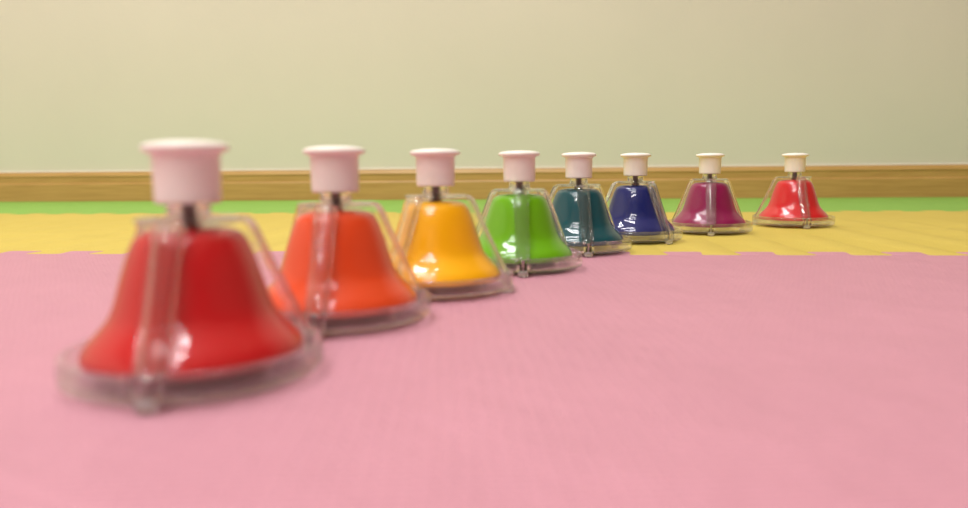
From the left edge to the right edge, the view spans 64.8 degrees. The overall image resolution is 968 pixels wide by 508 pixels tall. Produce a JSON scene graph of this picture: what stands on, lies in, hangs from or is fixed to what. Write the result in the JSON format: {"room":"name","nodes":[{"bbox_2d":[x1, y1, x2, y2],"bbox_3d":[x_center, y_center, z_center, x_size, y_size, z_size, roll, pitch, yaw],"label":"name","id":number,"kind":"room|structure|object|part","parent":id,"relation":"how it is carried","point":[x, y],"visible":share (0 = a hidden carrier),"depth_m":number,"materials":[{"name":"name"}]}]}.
{"room":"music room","nodes":[
{"label":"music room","id":0,"kind":"room"},
{"bbox_2d":[0,0,967,170],"bbox_3d":[0.089,-1.367,1.637,5.800,2.712,0.100,0,7,5],"label":"wall","id":1,"kind":"structure","parent":0,"point":[84,84],"depth_m":1.71,"materials":[{"name":"paint"}]},
{"bbox_2d":[0,165,967,201],"bbox_3d":[0.095,-0.153,1.724,5.600,0.080,0.013,0,7,5],"label":"baseboard","id":2,"kind":"structure","parent":1,"relation":"attached to","point":[891,180],"depth_m":1.73,"materials":[{"name":"brown wood"}]},
{"bbox_2d":[0,163,967,172],"bbox_3d":[0.095,-0.195,1.724,5.600,0.004,0.002,0,7,5],"label":"trim","id":3,"kind":"structure","parent":1,"relation":"attached to","point":[905,163],"depth_m":1.73,"materials":[{"name":"brown wood"}]},
{"bbox_3d":[-0.132,0.235,-0.762,5.600,0.100,5.062,0,7,5],"label":"floor","id":4,"kind":"structure","parent":0,"visible":0},
{"bbox_2d":[0,251,967,507],"bbox_3d":[-0.199,0.075,0.114,3.507,0.012,1.219,0,7,5],"label":"foam mat","id":5,"kind":"object","parent":4,"relation":"on","point":[604,379],"visible":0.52,"depth_m":0.26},
{"bbox_2d":[78,140,320,415],"bbox_3d":[-0.111,0.002,0.289,0.096,0.090,0.097,-1,7,0],"label":"bell","id":6,"kind":"object","parent":5,"relation":"on","point":[193,301],"visible":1,"depth_m":0.27,"materials":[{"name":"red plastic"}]},
{"bbox_3d":[-0.140,0.013,0.307,0.028,0.057,0.012,3,8,29],"label":"leg","id":7,"kind":"part","parent":6,"relation":"part of","materials":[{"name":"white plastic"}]},
{"bbox_3d":[-0.111,0.018,0.257,0.012,0.057,0.028,-1,7,0],"label":"leg","id":8,"kind":"part","parent":6,"relation":"part of","materials":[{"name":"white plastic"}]},
{"bbox_3d":[-0.111,-0.015,0.287,0.039,0.007,0.039,-1,7,0],"label":"frame","id":9,"kind":"part","parent":6,"relation":"part of","materials":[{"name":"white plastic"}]},
{"bbox_3d":[-0.082,0.012,0.307,0.028,0.057,0.012,-4,8,-30],"label":"leg","id":10,"kind":"part","parent":6,"relation":"part of","materials":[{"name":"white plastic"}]},
{"bbox_2d":[268,146,427,339],"bbox_3d":[-0.075,-0.010,0.391,0.096,0.090,0.097,0,7,4],"label":"bell","id":11,"kind":"object","parent":5,"relation":"on","point":[337,263],"visible":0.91,"depth_m":0.37,"materials":[{"name":"orange plastic"}]},
{"bbox_3d":[-0.103,0.000,0.411,0.028,0.057,0.012,4,8,33],"label":"leg","id":12,"kind":"part","parent":11,"relation":"part of","materials":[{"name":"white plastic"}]},
{"bbox_3d":[-0.077,0.006,0.359,0.012,0.057,0.028,0,7,4],"label":"leg","id":13,"kind":"part","parent":11,"relation":"part of","materials":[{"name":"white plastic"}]},
{"bbox_3d":[-0.076,-0.028,0.389,0.039,0.007,0.039,0,7,4],"label":"frame","id":14,"kind":"part","parent":11,"relation":"part of","materials":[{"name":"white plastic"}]},
{"bbox_3d":[-0.045,0.000,0.407,0.028,0.057,0.012,-4,8,-26],"label":"leg","id":15,"kind":"part","parent":11,"relation":"part of","materials":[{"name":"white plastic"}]},
{"bbox_2d":[389,148,513,292],"bbox_3d":[-0.029,-0.021,0.479,0.097,0.090,0.096,0,7,7],"label":"bell","id":16,"kind":"object","parent":5,"relation":"on","point":[439,239],"visible":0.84,"depth_m":0.46,"materials":[{"name":"yellow plastic"}]},
{"bbox_3d":[-0.050,-0.006,0.454,0.012,0.057,0.028,4,8,36],"label":"leg","id":17,"kind":"part","parent":16,"relation":"part of","materials":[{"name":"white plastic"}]},
{"bbox_3d":[-0.030,-0.039,0.477,0.039,0.007,0.039,0,7,7],"label":"frame","id":18,"kind":"part","parent":16,"relation":"part of","materials":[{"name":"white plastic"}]},
{"bbox_3d":[0.003,-0.009,0.476,0.028,0.057,0.012,0,7,7],"label":"leg","id":19,"kind":"part","parent":16,"relation":"part of","materials":[{"name":"clear plastic"}]},
{"bbox_2d":[476,150,572,277],"bbox_3d":[0.027,-0.033,0.578,0.096,0.090,0.097,-1,7,0],"label":"bell","id":20,"kind":"object","parent":5,"relation":"on","point":[524,227],"visible":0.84,"depth_m":0.56,"materials":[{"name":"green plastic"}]},
{"bbox_3d":[-0.002,-0.023,0.597,0.028,0.057,0.012,3,8,29],"label":"leg","id":21,"kind":"part","parent":20,"relation":"part of","materials":[{"name":"clear plastic"}]},
{"bbox_3d":[0.027,-0.051,0.577,0.039,0.007,0.039,-1,7,0],"label":"frame","id":22,"kind":"part","parent":20,"relation":"part of","materials":[{"name":"clear plastic"}]},
{"bbox_3d":[0.027,-0.017,0.547,0.012,0.057,0.028,-1,7,0],"label":"leg","id":23,"kind":"part","parent":20,"relation":"part of","materials":[{"name":"clear plastic"}]},
{"bbox_3d":[0.056,-0.024,0.597,0.028,0.057,0.012,-4,8,-30],"label":"leg","id":24,"kind":"part","parent":20,"relation":"part of","materials":[{"name":"clear plastic"}]},
{"bbox_2d":[0,210,967,254],"bbox_3d":[-0.122,-0.029,0.991,3.501,0.012,0.603,0,7,5],"label":"foam mat","id":25,"kind":"object","parent":4,"relation":"on","point":[928,232],"visible":0.35,"depth_m":0.86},
{"bbox_2d":[550,152,623,257],"bbox_3d":[0.086,-0.047,0.689,0.096,0.090,0.097,-1,7,-4],"label":"bell","id":26,"kind":"object","parent":25,"relation":"on","point":[582,211],"visible":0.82,"depth_m":0.67,"materials":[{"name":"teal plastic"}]},
{"bbox_3d":[0.056,-0.036,0.705,0.028,0.057,0.012,3,8,26],"label":"leg","id":27,"kind":"part","parent":26,"relation":"part of","materials":[{"name":"clear plastic"}]},
{"bbox_3d":[0.085,-0.065,0.687,0.039,0.007,0.039,-1,7,-4],"label":"frame","id":28,"kind":"part","parent":26,"relation":"part of","materials":[{"name":"clear plastic"}]},
{"bbox_3d":[0.088,-0.031,0.657,0.012,0.057,0.028,-1,7,-4],"label":"leg","id":29,"kind":"part","parent":26,"relation":"part of","materials":[{"name":"clear plastic"}]},
{"bbox_3d":[0.114,-0.037,0.709,0.028,0.057,0.012,-5,8,-33],"label":"leg","id":30,"kind":"part","parent":26,"relation":"part of","materials":[{"name":"clear plastic"}]},
{"bbox_2d":[605,153,674,244],"bbox_3d":[0.155,-0.058,0.778,0.096,0.090,0.097,-5,8,-36],"label":"bell","id":31,"kind":"object","parent":25,"relation":"on","point":[636,209],"visible":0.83,"depth_m":0.76,"materials":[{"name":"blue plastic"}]},
{"bbox_3d":[0.121,-0.045,0.776,0.028,0.057,0.012,-1,7,-6],"label":"leg","id":32,"kind":"part","parent":31,"relation":"part of","materials":[{"name":"clear plastic"}]},
{"bbox_3d":[0.154,-0.076,0.776,0.039,0.007,0.039,-5,8,-36],"label":"frame","id":33,"kind":"part","parent":31,"relation":"part of","materials":[{"name":"clear plastic"}]},
{"bbox_3d":[0.174,-0.043,0.753,0.012,0.057,0.028,-5,8,-36],"label":"leg","id":34,"kind":"part","parent":31,"relation":"part of","materials":[{"name":"clear plastic"}]},
{"bbox_2d":[669,153,746,235],"bbox_3d":[0.255,-0.069,0.863,0.096,0.090,0.097,1,7,13],"label":"bell","id":35,"kind":"object","parent":25,"relation":"on","point":[710,203],"visible":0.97,"depth_m":0.84,"materials":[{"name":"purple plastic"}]},
{"bbox_3d":[0.231,-0.059,0.887,0.028,0.057,0.012,6,9,43],"label":"leg","id":36,"kind":"part","parent":35,"relation":"part of","materials":[{"name":"clear plastic"}]},
{"bbox_3d":[0.255,-0.087,0.861,0.039,0.007,0.039,1,7,13],"label":"frame","id":37,"kind":"part","parent":35,"relation":"part of","materials":[{"name":"clear plastic"}]},
{"bbox_3d":[0.248,-0.053,0.832,0.012,0.057,0.028,1,7,13],"label":"leg","id":38,"kind":"part","parent":35,"relation":"part of","materials":[{"name":"clear plastic"}]},
{"bbox_3d":[0.287,-0.059,0.874,0.028,0.057,0.012,-3,7,-17],"label":"leg","id":39,"kind":"part","parent":35,"relation":"part of","materials":[{"name":"clear plastic"}]},
{"bbox_2d":[752,153,828,228],"bbox_3d":[0.383,-0.079,0.939,0.096,0.090,0.097,0,7,2],"label":"bell","id":40,"kind":"object","parent":25,"relation":"on","point":[795,198],"visible":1,"depth_m":0.92,"materials":[{"name":"red paint"}]},
{"bbox_3d":[0.354,-0.069,0.959,0.028,0.057,0.012,4,8,32],"label":"leg","id":41,"kind":"part","parent":40,"relation":"part of","materials":[{"name":"clear plastic"}]},
{"bbox_3d":[0.382,-0.097,0.938,0.039,0.007,0.039,0,7,2],"label":"frame","id":42,"kind":"part","parent":40,"relation":"part of","materials":[{"name":"clear plastic"}]},
{"bbox_3d":[0.382,-0.063,0.908,0.012,0.057,0.028,0,7,2],"label":"leg","id":43,"kind":"part","parent":40,"relation":"part of","materials":[{"name":"clear plastic"}]},
{"bbox_2d":[0,197,967,213],"bbox_3d":[-0.076,-0.090,1.499,3.500,0.012,0.474,0,7,5],"label":"foam mat","id":44,"kind":"object","parent":4,"relation":"on","point":[866,204],"visible":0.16,"depth_m":1.48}
]}

